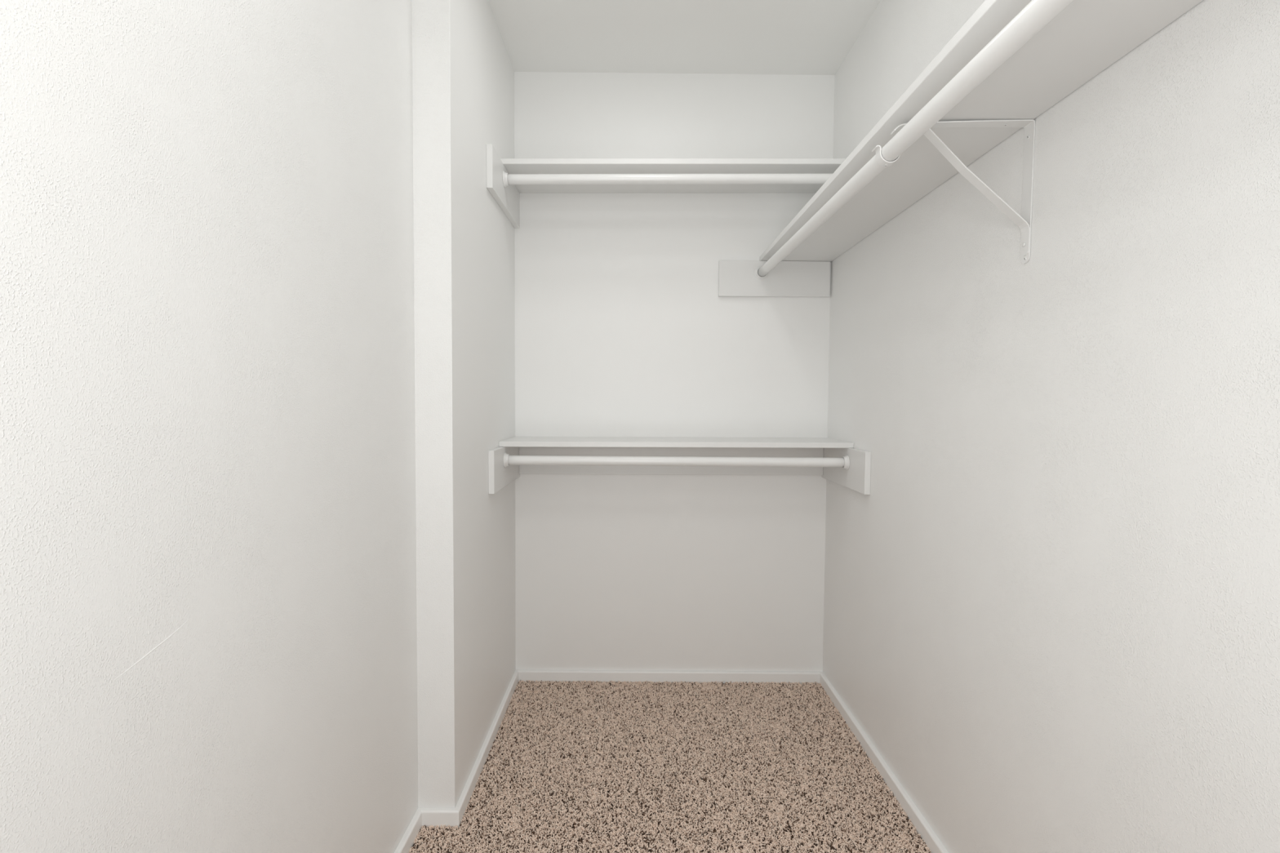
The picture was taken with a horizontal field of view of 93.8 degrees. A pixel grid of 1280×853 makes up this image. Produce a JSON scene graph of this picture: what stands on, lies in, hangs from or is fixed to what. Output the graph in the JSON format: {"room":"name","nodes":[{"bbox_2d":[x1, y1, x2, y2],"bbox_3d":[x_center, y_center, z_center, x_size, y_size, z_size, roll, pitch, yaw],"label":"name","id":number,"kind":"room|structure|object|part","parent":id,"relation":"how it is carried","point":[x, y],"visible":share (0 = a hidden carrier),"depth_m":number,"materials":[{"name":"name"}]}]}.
{"room":"walk-in closet","nodes":[
{"label":"walk-in closet","id":0,"kind":"room"},
{"bbox_2d":[0,0,417,852],"bbox_3d":[-0.644,-0.074,0.474,0.110,2.490,2.212,0,2,0],"label":"wall","id":1,"kind":"structure","parent":0,"point":[208,624],"depth_m":0.82,"materials":[{"name":"white paint"}]},
{"bbox_2d":[394,808,422,852],"bbox_3d":[-0.592,1.108,0.525,0.015,0.046,2.211,0,2,0],"label":"baseboard","id":2,"kind":"structure","parent":1,"relation":"attached to","point":[411,832],"depth_m":1.54,"materials":[{"name":"white paint"}]},
{"bbox_2d":[411,0,515,808],"bbox_3d":[-0.601,-0.139,1.997,0.210,2.490,0.838,0,2,0],"label":"wall","id":3,"kind":"structure","parent":0,"point":[463,72],"depth_m":1.66,"materials":[{"name":"white paint"}]},
{"bbox_2d":[418,808,458,827],"bbox_3d":[-0.546,1.061,1.623,0.115,0.046,0.015,0,2,0],"label":"baseboard","id":4,"kind":"structure","parent":3,"relation":"attached to","point":[434,817],"depth_m":1.61,"materials":[{"name":"white paint"}]},
{"bbox_2d":[455,670,518,827],"bbox_3d":[-0.500,1.043,2.041,0.015,0.046,0.853,0,2,-1],"label":"baseboard","id":5,"kind":"structure","parent":3,"relation":"attached to","point":[464,798],"depth_m":1.91,"materials":[{"name":"white paint"}]},
{"bbox_2d":[486,143,519,228],"bbox_3d":[-0.487,-0.849,2.156,0.020,0.138,0.460,0,2,-1],"label":"cleat","id":6,"kind":"object","parent":3,"relation":"attached to","point":[508,197],"visible":1,"depth_m":2.06,"materials":[{"name":"white paint"}]},
{"bbox_2d":[502,170,509,187],"bbox_3d":[-0.469,-0.867,2.100,0.015,0.055,0.055,0,2,0],"label":"socket","id":7,"kind":"object","parent":6,"relation":"attached to","point":[504,174],"visible":0.89,"depth_m":2.08,"materials":[{"name":"white paint"}]},
{"bbox_2d":[506,173,832,184],"bbox_3d":[0.137,-0.869,2.103,1.225,0.049,0.034,0,2,0],"label":"closet rod","id":8,"kind":"object","parent":7,"relation":"attached to","point":[799,178],"visible":0.87,"depth_m":2.09,"materials":[{"name":"white paint"}]},
{"bbox_2d":[500,158,845,192],"bbox_3d":[0.136,-0.933,2.237,1.267,0.032,0.295,0,2,0],"label":"closet shelf","id":9,"kind":"object","parent":6,"relation":"on","point":[513,166],"visible":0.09,"depth_m":2.15,"materials":[{"name":"white paint"}]},
{"bbox_2d":[488,446,519,493],"bbox_3d":[-0.494,0.142,2.203,0.020,0.144,0.451,0,2,-1],"label":"cleat","id":10,"kind":"object","parent":3,"relation":"attached to","point":[499,476],"visible":0.7,"depth_m":2.07,"materials":[{"name":"white paint"}]},
{"bbox_2d":[503,452,509,467],"bbox_3d":[-0.476,0.121,2.143,0.015,0.055,0.055,0,2,0],"label":"socket","id":11,"kind":"object","parent":10,"relation":"attached to","point":[505,455],"visible":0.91,"depth_m":2.12,"materials":[{"name":"white paint"}]},
{"bbox_2d":[507,455,844,466],"bbox_3d":[0.130,0.125,2.146,1.225,0.036,0.034,0,2,0],"label":"closet rod","id":12,"kind":"object","parent":11,"relation":"attached to","point":[512,460],"visible":0.96,"depth_m":2.13,"materials":[{"name":"white paint"}]},
{"bbox_2d":[498,436,853,448],"bbox_3d":[0.129,0.059,2.280,1.268,0.024,0.295,0,2,0],"label":"closet shelf","id":13,"kind":"object","parent":10,"relation":"on","point":[534,442],"visible":1,"depth_m":2.13,"materials":[{"name":"white paint"}]},
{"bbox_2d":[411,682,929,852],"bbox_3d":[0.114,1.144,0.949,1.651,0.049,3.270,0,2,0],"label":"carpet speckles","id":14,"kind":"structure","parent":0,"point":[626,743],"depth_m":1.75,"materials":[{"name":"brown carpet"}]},
{"bbox_2d":[408,680,931,852],"bbox_3d":[0.088,1.113,0.940,1.376,0.017,3.058,0,2,0],"label":"carpet","id":15,"kind":"structure","parent":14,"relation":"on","point":[520,707],"depth_m":1.84,"materials":[{"name":"beige carpet"}]},
{"bbox_2d":[514,71,835,671],"bbox_3d":[0.129,-0.154,2.474,1.310,2.490,0.110,0,2,0],"label":"wall","id":16,"kind":"structure","parent":0,"point":[623,326],"depth_m":2.42,"materials":[{"name":"white paint"}]},
{"bbox_2d":[515,669,821,684],"bbox_3d":[0.121,1.030,2.462,1.266,0.046,0.015,0,2,0],"label":"baseboard","id":17,"kind":"structure","parent":16,"relation":"attached to","point":[655,676],"depth_m":2.46,"materials":[{"name":"white paint"}]},
{"bbox_2d":[519,446,823,475],"bbox_3d":[0.127,0.129,2.421,1.226,0.137,0.020,0,2,0],"label":"cleat","id":18,"kind":"object","parent":16,"relation":"attached to","point":[523,451],"visible":0.44,"depth_m":2.41,"materials":[{"name":"white paint"}]},
{"bbox_2d":[718,260,830,297],"bbox_3d":[0.535,-0.589,2.391,0.442,0.141,0.020,0,2,0],"label":"cleat","id":19,"kind":"object","parent":16,"relation":"attached to","point":[736,278],"visible":0.96,"depth_m":2.38,"materials":[{"name":"white paint"}]},
{"bbox_2d":[754,266,768,279],"bbox_3d":[0.483,-0.611,2.373,0.055,0.055,0.015,0,2,0],"label":"socket","id":20,"kind":"object","parent":19,"relation":"attached to","point":[757,275],"visible":0.67,"depth_m":2.38,"materials":[{"name":"white paint"}]},
{"bbox_2d":[488,0,880,75],"bbox_3d":[0.135,-1.369,0.840,1.651,0.080,3.270,0,2,0],"label":"ceiling","id":21,"kind":"structure","parent":0,"point":[730,37],"depth_m":2.11,"materials":[{"name":"white paint"}]},
{"bbox_2d":[822,0,1279,852],"bbox_3d":[0.848,-0.080,0.898,0.164,2.490,3.050,0,2,0],"label":"wall","id":22,"kind":"structure","parent":0,"point":[1051,602],"depth_m":1.06,"materials":[{"name":"white paint"}]},
{"bbox_2d":[822,448,871,494],"bbox_3d":[0.752,0.145,2.208,0.020,0.142,0.451,0,2,-1],"label":"cleat","id":23,"kind":"object","parent":22,"relation":"attached to","point":[857,477],"visible":0.69,"depth_m":2.09,"materials":[{"name":"white paint"}]},
{"bbox_2d":[841,454,849,470],"bbox_3d":[0.736,0.129,2.148,0.015,0.055,0.055,0,2,0],"label":"socket","id":24,"kind":"object","parent":23,"relation":"attached to","point":[846,457],"visible":0.83,"depth_m":2.13,"materials":[{"name":"white paint"}]},
{"bbox_2d":[819,671,948,852],"bbox_3d":[0.762,1.101,0.950,0.015,0.046,3.049,0,2,-1],"label":"baseboard","id":25,"kind":"structure","parent":22,"relation":"attached to","point":[922,827],"depth_m":1.81,"materials":[{"name":"white paint"}]},
{"bbox_2d":[871,119,1035,263],"bbox_3d":[0.620,-0.468,1.197,0.313,0.277,0.030,0,2,0],"label":"shelf bracket","id":26,"kind":"object","parent":22,"relation":"attached to","point":[1024,222],"visible":0.91,"depth_m":1.19,"materials":[{"name":"white metal"}]},
{"bbox_2d":[757,0,1073,276],"bbox_3d":[0.496,-0.523,0.879,0.034,0.079,3.007,0,2,-1],"label":"closet rod","id":27,"kind":"object","parent":26,"relation":"on","point":[1037,14],"visible":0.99,"depth_m":0.95,"materials":[{"name":"white paint"}]},
{"bbox_3d":[0.638,-0.595,1.192,0.271,0.022,0.030,0,2,0],"label":"shelf arm","id":28,"kind":"part","parent":26,"relation":"part of","materials":[{"name":"white paint"}]},
{"bbox_3d":[0.774,-0.466,1.198,0.005,0.277,0.030,0,2,0],"label":"wall leg","id":29,"kind":"part","parent":26,"relation":"part of","materials":[{"name":"white paint"}]},
{"bbox_2d":[759,0,1202,262],"bbox_3d":[0.637,-0.603,0.875,0.305,0.019,3.049,0,2,0],"label":"closet shelf","id":30,"kind":"object","parent":22,"relation":"attached to","point":[1086,37],"visible":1,"depth_m":1.09,"materials":[{"name":"white paint"}]}
]}

